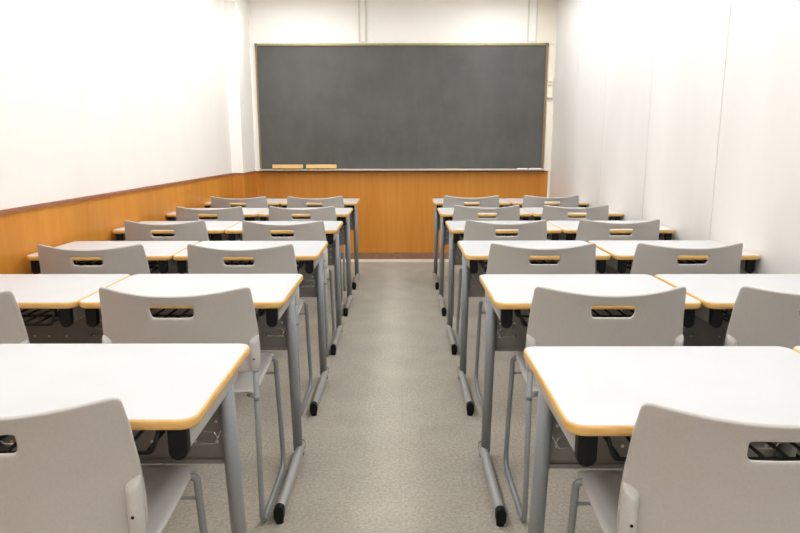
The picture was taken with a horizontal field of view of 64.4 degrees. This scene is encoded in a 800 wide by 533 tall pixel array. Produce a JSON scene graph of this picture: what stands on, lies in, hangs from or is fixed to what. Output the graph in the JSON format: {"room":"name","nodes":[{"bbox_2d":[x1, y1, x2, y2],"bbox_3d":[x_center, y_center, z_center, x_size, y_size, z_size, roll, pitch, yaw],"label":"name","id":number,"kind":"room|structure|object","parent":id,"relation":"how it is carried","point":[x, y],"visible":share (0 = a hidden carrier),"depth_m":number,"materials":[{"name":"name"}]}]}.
{"room":"classroom","nodes":[
{"label":"classroom","id":0,"kind":"room"},
{"bbox_2d":[0,0,231,209],"bbox_3d":[-1.677,-1.003,2.297,0.102,1.630,8.220,0,11,1],"label":"wall","id":1,"kind":"structure","parent":0,"point":[97,96],"depth_m":3.49,"materials":[{"name":"white paint"}]},
{"bbox_2d":[0,173,232,213],"bbox_3d":[-1.676,-0.140,2.158,0.112,0.016,7.620,0,11,1],"label":"trim","id":2,"kind":"structure","parent":1,"relation":"attached to","point":[35,206],"depth_m":3.31,"materials":[{"name":"brown wood"}]},
{"bbox_2d":[0,175,233,273],"bbox_3d":[-1.673,0.246,2.538,0.105,0.886,8.220,0,11,1],"label":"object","id":3,"kind":"structure","parent":1,"relation":"attached to","point":[95,219],"depth_m":3.29,"materials":[{"name":"brown wood"}]},
{"bbox_2d":[223,0,254,172],"bbox_3d":[-1.545,-1.710,5.956,0.193,1.630,0.500,0,11,0],"label":"pillar","id":4,"kind":"structure","parent":1,"relation":"attached to","point":[236,14],"depth_m":5.80,"materials":[{"name":"white paint"}]},
{"bbox_2d":[232,172,256,198],"bbox_3d":[-1.516,-0.461,6.196,0.146,0.886,0.503,0,11,0],"label":"trim","id":5,"kind":"structure","parent":1,"relation":"attached to","point":[244,186],"depth_m":5.91,"materials":[{"name":"brown wood"}]},
{"bbox_2d":[233,171,255,174],"bbox_3d":[-1.514,-0.903,6.107,0.153,0.016,0.510,0,11,0],"label":"trim","id":6,"kind":"structure","parent":1,"relation":"attached to","point":[251,171],"depth_m":5.86,"materials":[{"name":"brown wood"}]},
{"bbox_2d":[145,262,623,532],"bbox_3d":[-0.045,0.744,2.547,3.300,0.100,8.320,0,11,0],"label":"floor","id":7,"kind":"structure","parent":0,"point":[391,443],"depth_m":2.59,"materials":[{"name":"vinyl"}]},
{"bbox_2d":[0,290,29,343],"bbox_3d":[-1.290,0.410,1.999,0.458,0.766,0.445,0,11,0],"label":"chair","id":8,"kind":"object","parent":7,"relation":"on","point":[12,326],"visible":0.32,"depth_m":1.78,"materials":[{"name":"plastic"}]},
{"bbox_2d":[0,274,129,343],"bbox_3d":[-1.282,0.416,2.145,0.619,0.700,0.480,0,11,0],"label":"desk","id":9,"kind":"object","parent":7,"relation":"on","point":[51,312],"visible":0.53,"depth_m":2.17,"materials":[{"name":"white laminate"}]},
{"bbox_2d":[37,244,149,275],"bbox_3d":[-1.259,0.252,2.817,0.458,0.766,0.445,0,11,0],"label":"chair","id":10,"kind":"object","parent":7,"relation":"on","point":[131,260],"visible":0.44,"depth_m":2.57,"materials":[{"name":"plastic"}]},
{"bbox_2d":[0,397,207,532],"bbox_3d":[-0.663,0.553,1.257,0.458,0.766,0.445,0,11,0],"label":"chair","id":11,"kind":"object","parent":7,"relation":"on","point":[77,468],"visible":1,"depth_m":1.04,"materials":[{"name":"plastic"}]},
{"bbox_2d":[125,474,145,532],"bbox_3d":[-0.449,0.402,1.076,0.028,0.110,0.030,0,11,0],"label":"bracket","id":12,"kind":"object","parent":11,"relation":"attached to","point":[135,492],"depth_m":1.07,"materials":[{"name":"grey plastic"}]},
{"bbox_2d":[27,241,198,273],"bbox_3d":[-1.280,0.264,2.933,0.619,0.700,0.480,0,11,0],"label":"desk","id":13,"kind":"object","parent":7,"relation":"on","point":[159,254],"visible":0.34,"depth_m":2.90,"materials":[{"name":"white laminate"}]},
{"bbox_2d":[0,344,249,532],"bbox_3d":[-0.660,0.571,1.339,0.619,0.700,0.480,0,11,0],"label":"desk","id":14,"kind":"object","parent":7,"relation":"on","point":[178,400],"visible":0.81,"depth_m":1.32,"materials":[{"name":"white laminate"}]},
{"bbox_2d":[124,220,208,241],"bbox_3d":[-1.254,0.097,3.619,0.458,0.766,0.445,0,11,0],"label":"chair","id":15,"kind":"object","parent":7,"relation":"on","point":[195,230],"visible":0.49,"depth_m":3.37,"materials":[{"name":"plastic"}]},
{"bbox_2d":[113,221,240,240],"bbox_3d":[-1.277,0.109,3.735,0.619,0.700,0.480,0,11,0],"label":"desk","id":16,"kind":"object","parent":7,"relation":"on","point":[215,229],"visible":0.28,"depth_m":3.59,"materials":[{"name":"white laminate"}]},
{"bbox_2d":[99,287,285,521],"bbox_3d":[-0.640,0.401,2.041,0.458,0.766,0.445,0,11,0],"label":"chair","id":17,"kind":"object","parent":7,"relation":"on","point":[228,316],"visible":0.66,"depth_m":1.81,"materials":[{"name":"plastic"}]},
{"bbox_2d":[102,335,111,343],"bbox_3d":[-0.855,0.251,1.860,0.028,0.110,0.030,0,11,0],"label":"bracket","id":18,"kind":"object","parent":17,"relation":"attached to","point":[106,339],"depth_m":1.85,"materials":[{"name":"grey plastic"}]},
{"bbox_2d":[249,335,259,370],"bbox_3d":[-0.426,0.251,1.860,0.028,0.110,0.030,0,11,0],"label":"bracket","id":19,"kind":"object","parent":17,"relation":"attached to","point":[254,341],"depth_m":1.85,"materials":[{"name":"grey plastic"}]},
{"bbox_2d":[79,274,305,523],"bbox_3d":[-0.659,0.415,2.146,0.619,0.700,0.480,0,11,0],"label":"desk","id":20,"kind":"object","parent":7,"relation":"on","point":[273,295],"visible":0.5,"depth_m":2.17,"materials":[{"name":"white laminate"}]},
{"bbox_2d":[176,206,244,240],"bbox_3d":[-1.243,-0.048,4.369,0.458,0.766,0.445,0,11,0],"label":"chair","id":21,"kind":"object","parent":7,"relation":"on","point":[234,213],"visible":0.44,"depth_m":4.12,"materials":[{"name":"plastic"}]},
{"bbox_2d":[166,208,267,220],"bbox_3d":[-1.276,-0.044,4.528,0.619,0.700,0.480,0,11,0],"label":"desk","id":22,"kind":"object","parent":7,"relation":"on","point":[250,214],"visible":0.23,"depth_m":4.38,"materials":[{"name":"white laminate"}]},
{"bbox_2d":[211,196,267,207],"bbox_3d":[-1.253,-0.201,5.164,0.458,0.766,0.445,0,11,0],"label":"chair","id":23,"kind":"object","parent":7,"relation":"on","point":[216,202],"visible":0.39,"depth_m":4.91,"materials":[{"name":"plastic"}]},
{"bbox_2d":[204,199,286,208],"bbox_3d":[-1.275,-0.199,5.326,0.619,0.700,0.480,0,11,0],"label":"desk","id":24,"kind":"object","parent":7,"relation":"on","point":[271,202],"visible":0.09,"depth_m":5.09,"materials":[{"name":"silver metal"}]},
{"bbox_2d":[187,244,312,414],"bbox_3d":[-0.649,0.252,2.817,0.458,0.766,0.445,0,11,0],"label":"chair","id":25,"kind":"object","parent":7,"relation":"on","point":[281,259],"visible":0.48,"depth_m":2.58,"materials":[{"name":"plastic"}]},
{"bbox_2d":[294,286,298,303],"bbox_3d":[-0.435,0.101,2.635,0.028,0.110,0.030,0,11,0],"label":"bracket","id":26,"kind":"object","parent":25,"relation":"attached to","point":[296,297],"depth_m":2.63,"materials":[{"name":"grey plastic"}]},
{"bbox_2d":[173,241,328,415],"bbox_3d":[-0.657,0.263,2.932,0.619,0.700,0.480,0,11,0],"label":"desk","id":27,"kind":"object","parent":7,"relation":"on","point":[308,254],"visible":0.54,"depth_m":3.00,"materials":[{"name":"silver metal"}]},
{"bbox_2d":[225,221,342,354],"bbox_3d":[-0.656,0.109,3.730,0.619,0.700,0.480,0,11,0],"label":"desk","id":28,"kind":"object","parent":7,"relation":"on","point":[332,228],"visible":0.36,"depth_m":3.81,"materials":[{"name":"white laminate"}]},
{"bbox_2d":[242,220,334,355],"bbox_3d":[-0.619,0.101,3.597,0.458,0.766,0.445,0,11,0],"label":"chair","id":29,"kind":"object","parent":7,"relation":"on","point":[251,231],"visible":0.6,"depth_m":3.36,"materials":[{"name":"plastic"}]},
{"bbox_2d":[322,248,327,267],"bbox_3d":[-0.405,-0.050,3.416,0.028,0.110,0.030,0,11,0],"label":"bracket","id":30,"kind":"object","parent":29,"relation":"attached to","point":[325,253],"depth_m":3.41,"materials":[{"name":"grey plastic"}]},
{"bbox_2d":[258,208,352,316],"bbox_3d":[-0.655,-0.045,4.527,0.619,0.700,0.480,0,11,0],"label":"desk","id":31,"kind":"object","parent":7,"relation":"on","point":[342,214],"visible":0.33,"depth_m":4.62,"materials":[{"name":"silver metal"}]},
{"bbox_2d":[269,206,342,308],"bbox_3d":[-0.640,-0.051,4.382,0.458,0.766,0.445,0,11,0],"label":"chair","id":32,"kind":"object","parent":7,"relation":"on","point":[275,213],"visible":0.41,"depth_m":4.13,"materials":[{"name":"plastic"}]},
{"bbox_2d":[287,196,346,290],"bbox_3d":[-0.659,-0.202,5.164,0.458,0.766,0.445,0,11,0],"label":"chair","id":33,"kind":"object","parent":7,"relation":"on","point":[292,202],"visible":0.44,"depth_m":4.92,"materials":[{"name":"plastic"}]},
{"bbox_2d":[280,199,359,289],"bbox_3d":[-0.654,-0.199,5.325,0.619,0.700,0.480,0,11,0],"label":"desk","id":34,"kind":"object","parent":7,"relation":"on","point":[348,203],"visible":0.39,"depth_m":5.41,"materials":[{"name":"silver metal"}]},
{"bbox_2d":[443,195,498,207],"bbox_3d":[0.560,-0.213,5.211,0.458,0.766,0.445,0,11,0],"label":"chair","id":35,"kind":"object","parent":7,"relation":"on","point":[448,201],"visible":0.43,"depth_m":4.96,"materials":[{"name":"plastic"}]},
{"bbox_2d":[432,198,510,289],"bbox_3d":[0.584,-0.201,5.323,0.619,0.700,0.480,0,11,0],"label":"desk","id":36,"kind":"object","parent":7,"relation":"on","point":[438,202],"visible":0.34,"depth_m":5.40,"materials":[{"name":"white laminate"}]},
{"bbox_2d":[437,208,531,315],"bbox_3d":[0.583,-0.046,4.525,0.619,0.700,0.480,0,11,0],"label":"desk","id":37,"kind":"object","parent":7,"relation":"on","point":[446,214],"visible":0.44,"depth_m":4.60,"materials":[{"name":"silver metal"}]},
{"bbox_2d":[453,205,519,313],"bbox_3d":[0.576,-0.063,4.435,0.458,0.766,0.445,0,11,0],"label":"chair","id":38,"kind":"object","parent":7,"relation":"on","point":[460,213],"visible":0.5,"depth_m":4.18,"materials":[{"name":"plastic"}]},
{"bbox_2d":[456,220,546,346],"bbox_3d":[0.566,0.095,3.619,0.458,0.766,0.445,0,11,0],"label":"chair","id":39,"kind":"object","parent":7,"relation":"on","point":[474,230],"visible":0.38,"depth_m":3.37,"materials":[{"name":"plastic"}]},
{"bbox_2d":[445,221,561,354],"bbox_3d":[0.586,0.108,3.727,0.619,0.700,0.480,0,11,0],"label":"desk","id":40,"kind":"object","parent":7,"relation":"on","point":[456,228],"visible":0.36,"depth_m":3.80,"materials":[{"name":"silver metal"}]},
{"bbox_2d":[457,240,609,415],"bbox_3d":[0.588,0.262,2.930,0.619,0.700,0.480,0,11,0],"label":"desk","id":41,"kind":"object","parent":7,"relation":"on","point":[475,254],"visible":0.49,"depth_m":3.00,"materials":[{"name":"silver metal"}]},
{"bbox_2d":[474,243,595,407],"bbox_3d":[0.586,0.247,2.829,0.458,0.766,0.445,0,11,0],"label":"chair","id":42,"kind":"object","parent":7,"relation":"on","point":[502,259],"visible":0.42,"depth_m":2.59,"materials":[{"name":"plastic"}]},
{"bbox_2d":[505,198,588,207],"bbox_3d":[1.205,-0.201,5.322,0.619,0.700,0.480,0,11,0],"label":"desk","id":43,"kind":"object","parent":7,"relation":"on","point":[514,201],"visible":0.15,"depth_m":5.10,"materials":[{"name":"silver metal"}]},
{"bbox_2d":[522,195,578,207],"bbox_3d":[1.193,-0.218,5.234,0.458,0.766,0.445,0,11,0],"label":"chair","id":44,"kind":"object","parent":7,"relation":"on","point":[528,201],"visible":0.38,"depth_m":4.98,"materials":[{"name":"plastic"}]},
{"bbox_2d":[522,207,622,220],"bbox_3d":[1.204,-0.048,4.530,0.619,0.700,0.480,0,11,0],"label":"desk","id":45,"kind":"object","parent":7,"relation":"on","point":[536,212],"visible":0.14,"depth_m":4.32,"materials":[{"name":"silver metal"}]},
{"bbox_2d":[541,205,608,240],"bbox_3d":[1.166,-0.064,4.435,0.458,0.766,0.445,0,11,0],"label":"chair","id":46,"kind":"object","parent":7,"relation":"on","point":[549,213],"visible":0.33,"depth_m":4.18,"materials":[{"name":"plastic"}]},
{"bbox_2d":[478,274,700,526],"bbox_3d":[0.593,0.416,2.130,0.619,0.700,0.480,0,11,0],"label":"desk","id":47,"kind":"object","parent":7,"relation":"on","point":[509,296],"visible":0.5,"depth_m":2.16,"materials":[{"name":"white laminate"}]},
{"bbox_2d":[504,286,685,521],"bbox_3d":[0.599,0.400,2.041,0.458,0.766,0.445,0,11,0],"label":"chair","id":48,"kind":"object","parent":7,"relation":"on","point":[556,317],"visible":0.62,"depth_m":1.81,"materials":[{"name":"plastic"}]},
{"bbox_2d":[526,334,535,370],"bbox_3d":[0.384,0.250,1.860,0.028,0.110,0.030,0,11,0],"label":"bracket","id":49,"kind":"object","parent":48,"relation":"attached to","point":[530,338],"depth_m":1.85,"materials":[{"name":"grey plastic"}]},
{"bbox_2d":[673,334,683,345],"bbox_3d":[0.813,0.249,1.860,0.028,0.110,0.030,0,11,0],"label":"bracket","id":50,"kind":"object","parent":48,"relation":"attached to","point":[678,339],"depth_m":1.85,"materials":[{"name":"grey plastic"}]},
{"bbox_2d":[547,221,674,239],"bbox_3d":[1.207,0.107,3.726,0.619,0.700,0.480,0,11,0],"label":"desk","id":51,"kind":"object","parent":7,"relation":"on","point":[569,228],"visible":0.2,"depth_m":3.54,"materials":[{"name":"white laminate"}]},
{"bbox_2d":[575,219,659,242],"bbox_3d":[1.178,0.090,3.639,0.458,0.766,0.445,0,11,0],"label":"chair","id":52,"kind":"object","parent":7,"relation":"on","point":[587,230],"visible":0.38,"depth_m":3.39,"materials":[{"name":"plastic"}]},
{"bbox_2d":[523,346,799,532],"bbox_3d":[0.593,0.574,1.313,0.619,0.700,0.480,0,11,0],"label":"desk","id":53,"kind":"object","parent":7,"relation":"on","point":[591,398],"visible":0.82,"depth_m":1.29,"materials":[{"name":"white laminate"}]},
{"bbox_2d":[588,240,759,273],"bbox_3d":[1.220,0.261,2.929,0.619,0.700,0.480,0,11,0],"label":"desk","id":54,"kind":"object","parent":7,"relation":"on","point":[621,252],"visible":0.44,"depth_m":2.91,"materials":[{"name":"white laminate"}]},
{"bbox_2d":[567,402,799,532],"bbox_3d":[0.595,0.556,1.231,0.458,0.766,0.445,0,11,0],"label":"chair","id":55,"kind":"object","parent":7,"relation":"on","point":[684,471],"visible":1,"depth_m":1.01,"materials":[{"name":"plastic"}]},
{"bbox_2d":[619,481,639,532],"bbox_3d":[0.380,0.406,1.051,0.028,0.110,0.030,0,11,0],"label":"bracket","id":56,"kind":"object","parent":55,"relation":"attached to","point":[629,495],"depth_m":1.04,"materials":[{"name":"grey plastic"}]},
{"bbox_2d":[630,243,742,276],"bbox_3d":[1.186,0.246,2.829,0.458,0.766,0.445,0,11,0],"label":"chair","id":57,"kind":"object","parent":7,"relation":"on","point":[649,259],"visible":0.38,"depth_m":2.58,"materials":[{"name":"plastic"}]},
{"bbox_2d":[655,274,799,456],"bbox_3d":[1.222,0.416,2.129,0.619,0.700,0.480,0,11,0],"label":"desk","id":58,"kind":"object","parent":7,"relation":"on","point":[717,294],"visible":0.4,"depth_m":2.16,"materials":[{"name":"white laminate"}]},
{"bbox_2d":[724,286,799,349],"bbox_3d":[1.184,0.399,2.041,0.458,0.766,0.445,0,11,0],"label":"chair","id":59,"kind":"object","parent":7,"relation":"on","point":[759,317],"visible":0.41,"depth_m":1.81,"materials":[{"name":"plastic"}]},
{"bbox_2d":[726,334,736,345],"bbox_3d":[0.969,0.249,1.860,0.028,0.110,0.030,0,11,0],"label":"bracket","id":60,"kind":"object","parent":59,"relation":"attached to","point":[731,339],"depth_m":1.85,"materials":[{"name":"grey plastic"}]},
{"bbox_2d":[793,346,799,352],"bbox_3d":[1.216,0.573,1.316,0.619,0.700,0.480,0,11,0],"label":"desk","id":61,"kind":"object","parent":7,"relation":"on","point":[796,348],"visible":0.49,"depth_m":1.46,"materials":[{"name":"white laminate"}]},
{"bbox_2d":[248,0,548,170],"bbox_3d":[0.006,-1.759,6.250,3.207,1.650,0.100,0,11,0],"label":"wall","id":62,"kind":"structure","parent":0,"point":[270,21],"depth_m":6.09,"materials":[{"name":"white paint"}]},
{"bbox_2d":[358,0,365,41],"bbox_3d":[-0.360,-2.361,6.072,0.073,0.400,0.022,0,11,0],"label":"trim","id":63,"kind":"structure","parent":62,"relation":"attached to","point":[361,3],"depth_m":6.07,"materials":[{"name":"white paint"}]},
{"bbox_2d":[341,252,448,258],"bbox_3d":[0.019,-0.108,6.510,2.920,0.070,0.016,0,11,0],"label":"baseboard","id":64,"kind":"structure","parent":62,"relation":"attached to","point":[446,254],"depth_m":6.50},
{"bbox_2d":[341,259,448,261],"bbox_3d":[0.017,-0.060,6.433,2.925,0.004,0.154,0,11,0],"label":"trim","id":65,"kind":"structure","parent":62,"relation":"attached to","point":[352,260],"depth_m":6.43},
{"bbox_2d":[254,43,548,170],"bbox_3d":[0.015,-1.550,6.194,2.827,1.210,0.087,0,11,0],"label":"blackboard","id":66,"kind":"object","parent":62,"relation":"attached to","point":[349,106],"visible":1,"depth_m":6.21,"materials":[{"name":"stone"}]},
{"bbox_2d":[272,165,302,169],"bbox_3d":[-1.112,-0.984,6.293,0.300,0.052,0.040,0,11,0],"label":"eraser","id":67,"kind":"object","parent":66,"relation":"on","point":[275,167],"visible":1,"depth_m":6.27,"materials":[{"name":"brown wood"}]},
{"bbox_2d":[306,164,336,169],"bbox_3d":[-0.779,-0.984,6.293,0.298,0.052,0.040,0,11,0],"label":"eraser","id":68,"kind":"object","parent":66,"relation":"on","point":[323,166],"visible":1,"depth_m":6.27,"materials":[{"name":"brown wood"}]},
{"bbox_2d":[259,169,544,170],"bbox_3d":[0.016,-0.962,6.307,2.821,0.014,0.087,0,11,0],"label":"chalk tray","id":69,"kind":"object","parent":66,"relation":"on","point":[260,169],"depth_m":6.27,"materials":[{"name":"metal"}]},
{"bbox_2d":[256,172,547,252],"bbox_3d":[0.016,-0.520,6.486,2.925,0.888,0.106,0,11,0],"label":"wall panel","id":70,"kind":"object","parent":62,"relation":"attached to","point":[395,210],"depth_m":6.39,"materials":[{"name":"brown wood"}]},
{"bbox_2d":[256,171,547,171],"bbox_3d":[0.018,-0.960,6.397,2.929,0.010,0.114,0,11,0],"label":"trim","id":71,"kind":"structure","parent":62,"relation":"attached to","point":[256,171],"depth_m":6.34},
{"bbox_2d":[527,0,537,40],"bbox_3d":[1.268,-2.362,6.069,0.092,0.400,0.022,0,11,0],"label":"trim","id":72,"kind":"structure","parent":62,"relation":"attached to","point":[532,4],"depth_m":6.07,"materials":[{"name":"white paint"}]},
{"bbox_2d":[536,0,554,43],"bbox_3d":[1.395,-2.351,6.073,0.162,0.425,0.018,0,11,0],"label":"pillar","id":73,"kind":"structure","parent":62,"relation":"attached to","point":[546,8],"depth_m":6.07,"materials":[{"name":"white paint"}]},
{"bbox_2d":[543,44,553,170],"bbox_3d":[1.456,-1.547,6.228,0.043,1.202,0.018,0,11,0],"label":"trim","id":74,"kind":"structure","parent":62,"relation":"attached to","point":[550,49],"depth_m":6.24,"materials":[{"name":"white paint"}]},
{"bbox_2d":[546,77,552,98],"bbox_3d":[1.451,-1.732,6.166,0.056,0.197,0.034,0,11,0],"label":"wall switch","id":75,"kind":"object","parent":62,"relation":"attached to","point":[549,79],"visible":1,"depth_m":6.15,"materials":[{"name":"white plastic"}]},
{"bbox_2d":[549,0,799,273],"bbox_3d":[1.585,-0.561,2.360,0.102,2.530,8.220,0,11,0],"label":"wall","id":76,"kind":"structure","parent":0,"point":[684,115],"depth_m":3.39,"materials":[{"name":"white paint"}]},
{"bbox_2d":[547,0,557,197],"bbox_3d":[1.494,-1.327,6.321,0.032,2.530,0.120,0,11,0],"label":"trim","id":77,"kind":"structure","parent":76,"relation":"attached to","point":[556,1],"depth_m":6.21,"materials":[{"name":"white paint"}]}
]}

